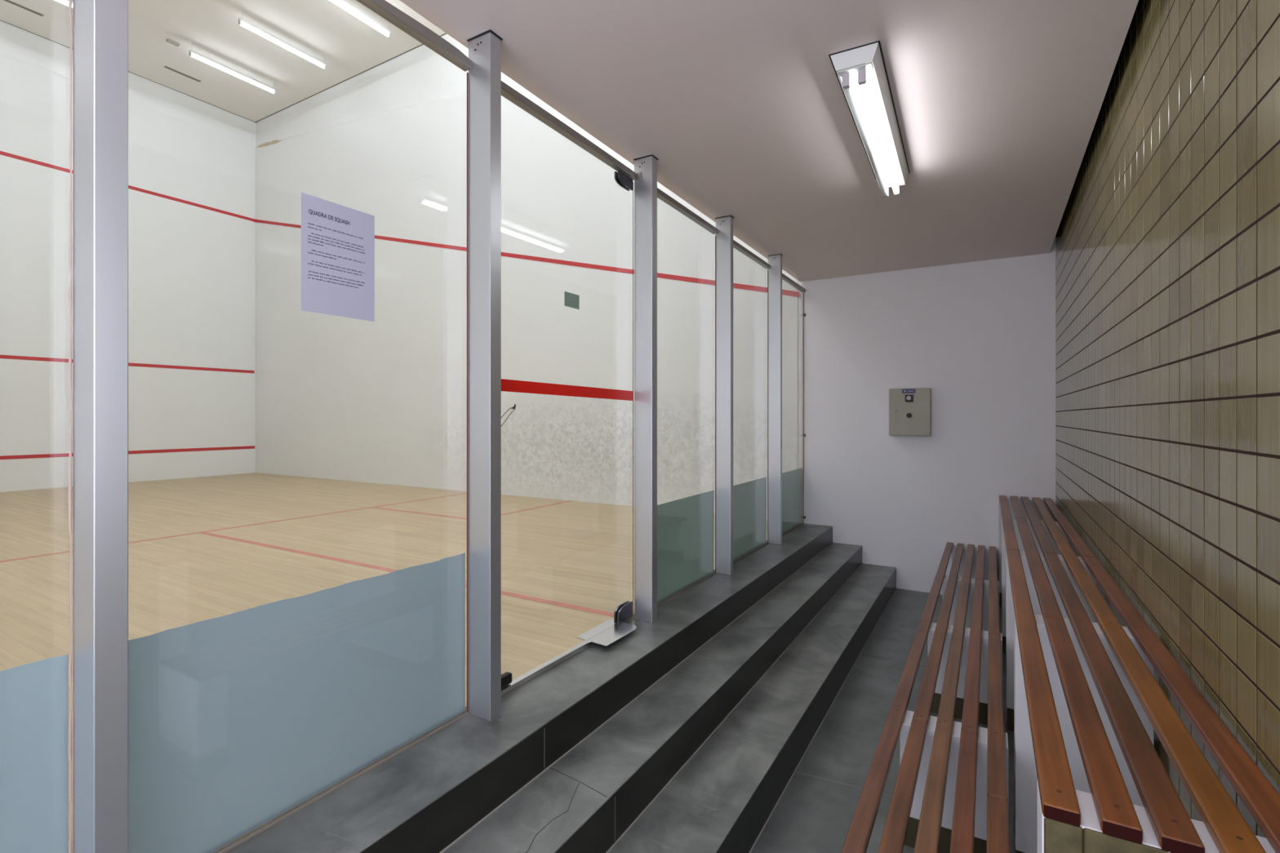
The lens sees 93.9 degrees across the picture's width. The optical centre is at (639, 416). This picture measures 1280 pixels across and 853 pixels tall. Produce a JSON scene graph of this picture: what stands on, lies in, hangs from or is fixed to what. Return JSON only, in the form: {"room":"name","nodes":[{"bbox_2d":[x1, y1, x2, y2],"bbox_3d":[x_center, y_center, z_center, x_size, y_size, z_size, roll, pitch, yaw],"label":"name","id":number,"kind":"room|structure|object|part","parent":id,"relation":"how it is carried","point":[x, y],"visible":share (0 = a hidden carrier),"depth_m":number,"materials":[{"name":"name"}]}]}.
{"room":"squash court viewing area","nodes":[
{"label":"squash court viewing area","id":0,"kind":"room"},
{"bbox_2d":[0,20,255,492],"bbox_3d":[-8.593,-2.140,8.036,0.158,6.500,6.700,0,0,30],"label":"wall","id":1,"kind":"structure","parent":0,"point":[192,161],"depth_m":9.37,"materials":[{"name":"white paint"}]},
{"bbox_2d":[0,0,445,121],"bbox_3d":[-4.283,-5.350,5.500,10.060,0.120,6.600,0,0,30],"label":"ceiling","id":2,"kind":"structure","parent":0,"point":[350,46],"depth_m":8.39,"materials":[{"name":"white paint"}]},
{"bbox_2d":[4,0,44,16],"bbox_3d":[-7.989,-5.286,7.681,0.060,0.008,0.480,0,0,30],"label":"ceiling vent","id":3,"kind":"object","parent":2,"relation":"in","point":[8,1],"visible":1,"depth_m":7.73,"materials":[{"name":"beige metal"}]},
{"bbox_2d":[55,0,72,8],"bbox_3d":[-7.342,-5.186,6.946,0.048,0.209,1.170,0,0,30],"label":"light","id":4,"kind":"object","parent":2,"relation":"hanging from","point":[64,2],"visible":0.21,"depth_m":7.37,"materials":[{"name":"white plastic"}]},
{"bbox_2d":[166,38,179,46],"bbox_3d":[-6.584,-5.275,8.432,0.060,0.030,0.140,0,0,30],"label":"junction box","id":5,"kind":"object","parent":2,"relation":"attached to","point":[168,40],"visible":1,"depth_m":8.42,"materials":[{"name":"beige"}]},
{"bbox_2d":[163,65,201,82],"bbox_3d":[-7.054,-5.286,9.230,0.060,0.008,0.480,0,0,30],"label":"ceiling vent","id":6,"kind":"object","parent":2,"relation":"in","point":[165,66],"visible":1,"depth_m":9.22,"materials":[{"name":"beige metal"}]},
{"bbox_2d":[188,48,275,93],"bbox_3d":[-6.042,-5.186,8.919,0.048,0.209,1.170,0,0,30],"label":"light","id":7,"kind":"object","parent":2,"relation":"hanging from","point":[193,54],"visible":1,"depth_m":8.87,"materials":[{"name":"white plastic"}]},
{"bbox_2d":[238,8,326,69],"bbox_3d":[-4.896,-5.186,8.245,0.048,0.209,1.170,0,0,30],"label":"light","id":8,"kind":"object","parent":2,"relation":"hanging from","point":[242,22],"visible":1,"depth_m":8.19,"materials":[{"name":"white plastic"}]},
{"bbox_2d":[329,0,390,37],"bbox_3d":[-3.654,-5.186,7.515,0.048,0.209,1.170,0,0,30],"label":"light","id":9,"kind":"object","parent":2,"relation":"hanging from","point":[341,3],"visible":0.98,"depth_m":7.66,"materials":[{"name":"white plastic"}]},
{"bbox_2d":[0,472,801,852],"bbox_3d":[-4.337,1.059,5.532,9.934,0.101,6.600,0,0,30],"label":"floor","id":10,"kind":"structure","parent":0,"point":[200,548],"depth_m":4.48,"materials":[{"name":"brown wood"}]},
{"bbox_2d":[255,33,1055,594],"bbox_3d":[-1.705,-1.877,7.776,11.997,7.025,0.164,0,0,30],"label":"wall","id":11,"kind":"structure","parent":0,"point":[384,400],"depth_m":7.03,"materials":[{"name":"paint"}]},
{"bbox_2d":[0,19,446,122],"bbox_3d":[-4.299,-5.297,5.522,9.850,0.012,6.420,0,0,30],"label":"trim","id":12,"kind":"structure","parent":11,"relation":"attached to","point":[0,20],"depth_m":9.41,"materials":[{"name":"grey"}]},
{"bbox_2d":[888,387,930,435],"bbox_3d":[2.361,-0.040,5.233,0.331,0.412,0.125,0,0,30],"label":"control box","id":13,"kind":"object","parent":11,"relation":"attached to","point":[909,409],"visible":1,"depth_m":5.20,"materials":[{"name":"metal"}]},
{"bbox_3d":[2.336,-0.010,5.192,0.042,0.042,0.030,0,0,30],"label":"knob","id":14,"kind":"part","parent":13,"relation":"part of","materials":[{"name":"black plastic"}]},
{"bbox_2d":[905,395,913,401],"bbox_3d":[2.341,-0.159,5.201,0.066,0.062,0.010,0,0,30],"label":"switch","id":15,"kind":"object","parent":13,"relation":"attached to","point":[908,397],"depth_m":5.19,"materials":[{"name":"grey plastic"}]},
{"bbox_2d":[400,0,1138,281],"bbox_3d":[0.537,-1.365,2.099,1.997,0.120,7.364,0,0,30],"label":"ceiling","id":16,"kind":"structure","parent":0,"point":[742,108],"depth_m":2.49,"materials":[{"name":"paint"}]},
{"bbox_2d":[828,40,910,197],"bbox_3d":[1.062,-1.249,2.676,0.172,0.112,1.279,0,0,29],"label":"ceiling light","id":17,"kind":"object","parent":16,"relation":"attached to","point":[860,71],"visible":1,"depth_m":2.40,"materials":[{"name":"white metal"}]},
{"bbox_2d":[842,72,850,88],"bbox_3d":[0.747,-1.217,2.167,0.026,0.048,0.025,0,0,29],"label":"socket","id":18,"kind":"object","parent":17,"relation":"attached to","point":[846,76],"depth_m":2.16,"materials":[{"name":"grey plastic"}]},
{"bbox_2d":[857,67,866,84],"bbox_3d":[0.795,-1.217,2.141,0.026,0.048,0.025,0,0,29],"label":"socket","id":19,"kind":"object","parent":17,"relation":"attached to","point":[861,71],"depth_m":2.13,"materials":[{"name":"grey plastic"}]},
{"bbox_2d":[751,588,1015,852],"bbox_3d":[0.929,1.585,1.873,1.172,0.101,7.370,0,0,30],"label":"floor","id":20,"kind":"structure","parent":0,"point":[815,813],"depth_m":2.73,"materials":[{"name":"tile"}]},
{"bbox_2d":[217,523,897,852],"bbox_3d":[0.062,1.282,2.382,0.848,0.505,7.370,0,0,30],"label":"steps","id":21,"kind":"structure","parent":20,"relation":"on","point":[686,732],"depth_m":2.23,"materials":[{"name":"tile"}]},
{"bbox_2d":[0,0,72,852],"bbox_3d":[-1.397,-0.085,0.717,0.018,2.230,1.079,0,0,30],"label":"glass panel","id":22,"kind":"object","parent":21,"relation":"on","point":[36,730],"visible":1,"depth_m":1.15,"materials":[{"name":"clear glass"}]},
{"bbox_2d":[72,0,128,852],"bbox_3d":[-1.061,-0.138,1.177,0.110,2.335,0.061,0,0,30],"label":"post","id":23,"kind":"object","parent":21,"relation":"on","point":[100,27],"visible":1,"depth_m":1.15,"materials":[{"name":"grey metal"}]},
{"bbox_2d":[356,0,472,71],"bbox_3d":[-0.842,-1.217,1.649,0.038,0.035,0.980,0,0,30],"label":"rail","id":24,"kind":"object","parent":23,"relation":"attached to","point":[383,8],"visible":1,"depth_m":1.88,"materials":[{"name":"silver metal"}]},
{"bbox_2d":[128,72,468,852],"bbox_3d":[-0.856,-0.085,1.637,0.018,2.230,1.014,0,0,30],"label":"glass panel","id":25,"kind":"object","parent":21,"relation":"on","point":[237,721],"visible":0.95,"depth_m":1.54,"materials":[{"name":"clear glass"}]},
{"bbox_2d":[301,191,374,321],"bbox_3d":[-0.836,-0.434,1.665,0.001,0.311,0.217,0,0,30],"label":"paper notice","id":26,"kind":"object","parent":25,"relation":"attached to","point":[338,241],"visible":1,"depth_m":1.66,"materials":[{"name":"grey paper"}]},
{"bbox_2d":[466,29,502,720],"bbox_3d":[-0.537,-0.138,2.069,0.110,2.335,0.060,0,0,30],"label":"post","id":27,"kind":"object","parent":21,"relation":"on","point":[484,48],"visible":1,"depth_m":2.04,"materials":[{"name":"silver metal"}]},
{"bbox_2d":[501,80,637,180],"bbox_3d":[-0.298,-1.214,2.575,0.038,0.029,1.061,0,0,30],"label":"rail","id":28,"kind":"object","parent":27,"relation":"attached to","point":[508,92],"visible":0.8,"depth_m":2.51,"materials":[{"name":"silver metal"}]},
{"bbox_2d":[501,640,590,697],"bbox_3d":[-0.400,1.018,2.405,0.028,0.022,0.660,0,0,30],"label":"threshold","id":29,"kind":"object","parent":21,"relation":"on","point":[546,666],"visible":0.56,"depth_m":2.41,"materials":[{"name":"silver metal"}]},
{"bbox_2d":[577,619,636,646],"bbox_3d":[-0.147,1.007,2.797,0.185,0.003,0.296,0,0,30],"label":"floor plate","id":30,"kind":"object","parent":21,"relation":"on","point":[608,632],"visible":1,"depth_m":2.78,"materials":[{"name":"silver metal"}]},
{"bbox_2d":[633,154,658,622],"bbox_3d":[0.029,-0.138,3.030,0.110,2.335,0.066,0,0,30],"label":"post","id":31,"kind":"object","parent":21,"relation":"on","point":[646,188],"depth_m":3.01,"materials":[{"name":"silver metal"}]},
{"bbox_2d":[501,170,633,688],"bbox_3d":[-0.312,-0.095,2.566,0.030,2.200,1.082,0,0,30],"label":"door","id":32,"kind":"structure","parent":31,"relation":"attached to","point":[624,611],"depth_m":2.77,"materials":[{"name":"clear glass"}]},
{"bbox_2d":[501,404,515,426],"bbox_3d":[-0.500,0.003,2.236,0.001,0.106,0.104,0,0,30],"label":"door handle","id":33,"kind":"object","parent":32,"relation":"attached to","point":[514,406],"visible":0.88,"depth_m":2.25,"materials":[{"name":"grey metal"}]},
{"bbox_2d":[564,291,579,309],"bbox_3d":[-0.294,-0.502,2.586,0.001,0.062,0.105,0,0,30],"label":"sticker","id":34,"kind":"object","parent":32,"relation":"attached to","point":[572,300],"visible":1,"depth_m":2.58,"materials":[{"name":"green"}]},
{"bbox_3d":[-0.004,-1.211,3.014,0.022,0.042,0.006,0,0,30],"label":"rail bracket","id":35,"kind":"part","parent":31,"relation":"part of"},
{"bbox_2d":[657,187,718,234],"bbox_3d":[0.249,-1.213,3.505,0.038,0.026,0.983,0,0,30],"label":"rail","id":36,"kind":"object","parent":31,"relation":"attached to","point":[661,195],"visible":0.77,"depth_m":3.52,"materials":[{"name":"silver metal"}]},
{"bbox_2d":[657,235,716,607],"bbox_3d":[0.238,-0.085,3.496,0.018,2.230,1.009,0,0,30],"label":"glass panel","id":37,"kind":"object","parent":21,"relation":"on","point":[685,526],"visible":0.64,"depth_m":3.55,"materials":[{"name":"clear glass"}]},
{"bbox_2d":[715,215,733,575],"bbox_3d":[0.555,-0.138,3.925,0.110,2.335,0.058,0,0,30],"label":"post","id":38,"kind":"object","parent":21,"relation":"on","point":[724,238],"visible":1,"depth_m":3.90,"materials":[{"name":"silver metal"}]},
{"bbox_2d":[733,240,770,268],"bbox_3d":[0.782,-1.213,4.410,0.038,0.026,1.013,0,0,30],"label":"rail","id":39,"kind":"object","parent":38,"relation":"attached to","point":[737,246],"visible":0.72,"depth_m":4.47,"materials":[{"name":"silver metal"}]},
{"bbox_2d":[733,269,768,564],"bbox_3d":[0.771,-0.085,4.401,0.018,2.230,1.039,0,0,30],"label":"glass panel","id":40,"kind":"object","parent":21,"relation":"on","point":[749,498],"visible":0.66,"depth_m":4.53,"materials":[{"name":"clear glass"}]},
{"bbox_2d":[767,253,782,545],"bbox_3d":[1.094,-0.138,4.841,0.110,2.335,0.052,0,0,30],"label":"post","id":41,"kind":"object","parent":21,"relation":"on","point":[775,273],"visible":1,"depth_m":4.82,"materials":[{"name":"silver metal"}]},
{"bbox_2d":[767,268,805,292],"bbox_3d":[1.319,-1.213,5.324,0.038,0.026,1.014,0,0,30],"label":"rail","id":42,"kind":"object","parent":41,"relation":"attached to","point":[784,277],"visible":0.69,"depth_m":5.43,"materials":[{"name":"silver metal"}]},
{"bbox_2d":[782,292,805,535],"bbox_3d":[1.315,-0.085,5.316,0.036,2.230,1.042,0,0,30],"label":"glass panel","id":43,"kind":"object","parent":21,"relation":"on","point":[793,482],"visible":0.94,"depth_m":5.59,"materials":[{"name":"clear glass"}]},
{"bbox_2d":[840,542,1010,852],"bbox_3d":[1.646,1.305,3.076,0.372,0.459,4.557,0,0,30],"label":"slatted bench","id":44,"kind":"object","parent":20,"relation":"on","point":[950,795],"visible":1,"depth_m":2.08,"materials":[{"name":"red wood"}]},
{"bbox_2d":[999,495,1279,852],"bbox_3d":[1.974,1.092,2.884,0.357,0.886,4.557,0,0,30],"label":"slatted bench","id":45,"kind":"object","parent":20,"relation":"on","point":[1086,704],"visible":0.98,"depth_m":1.41,"materials":[{"name":"red wood"}]},
{"bbox_2d":[1055,0,1279,838],"bbox_3d":[1.498,0.085,1.538,0.150,3.100,7.370,0,0,30],"label":"wall","id":46,"kind":"structure","parent":0,"point":[1167,238],"depth_m":1.56,"materials":[{"name":"brown tile"}]},
{"bbox_2d":[1055,0,1140,236],"bbox_3d":[1.457,-1.445,1.562,0.147,0.040,7.370,0,0,30],"label":"trim","id":47,"kind":"structure","parent":46,"relation":"attached to","point":[1139,0],"depth_m":2.65,"materials":[{"name":"black metal"}]}
]}

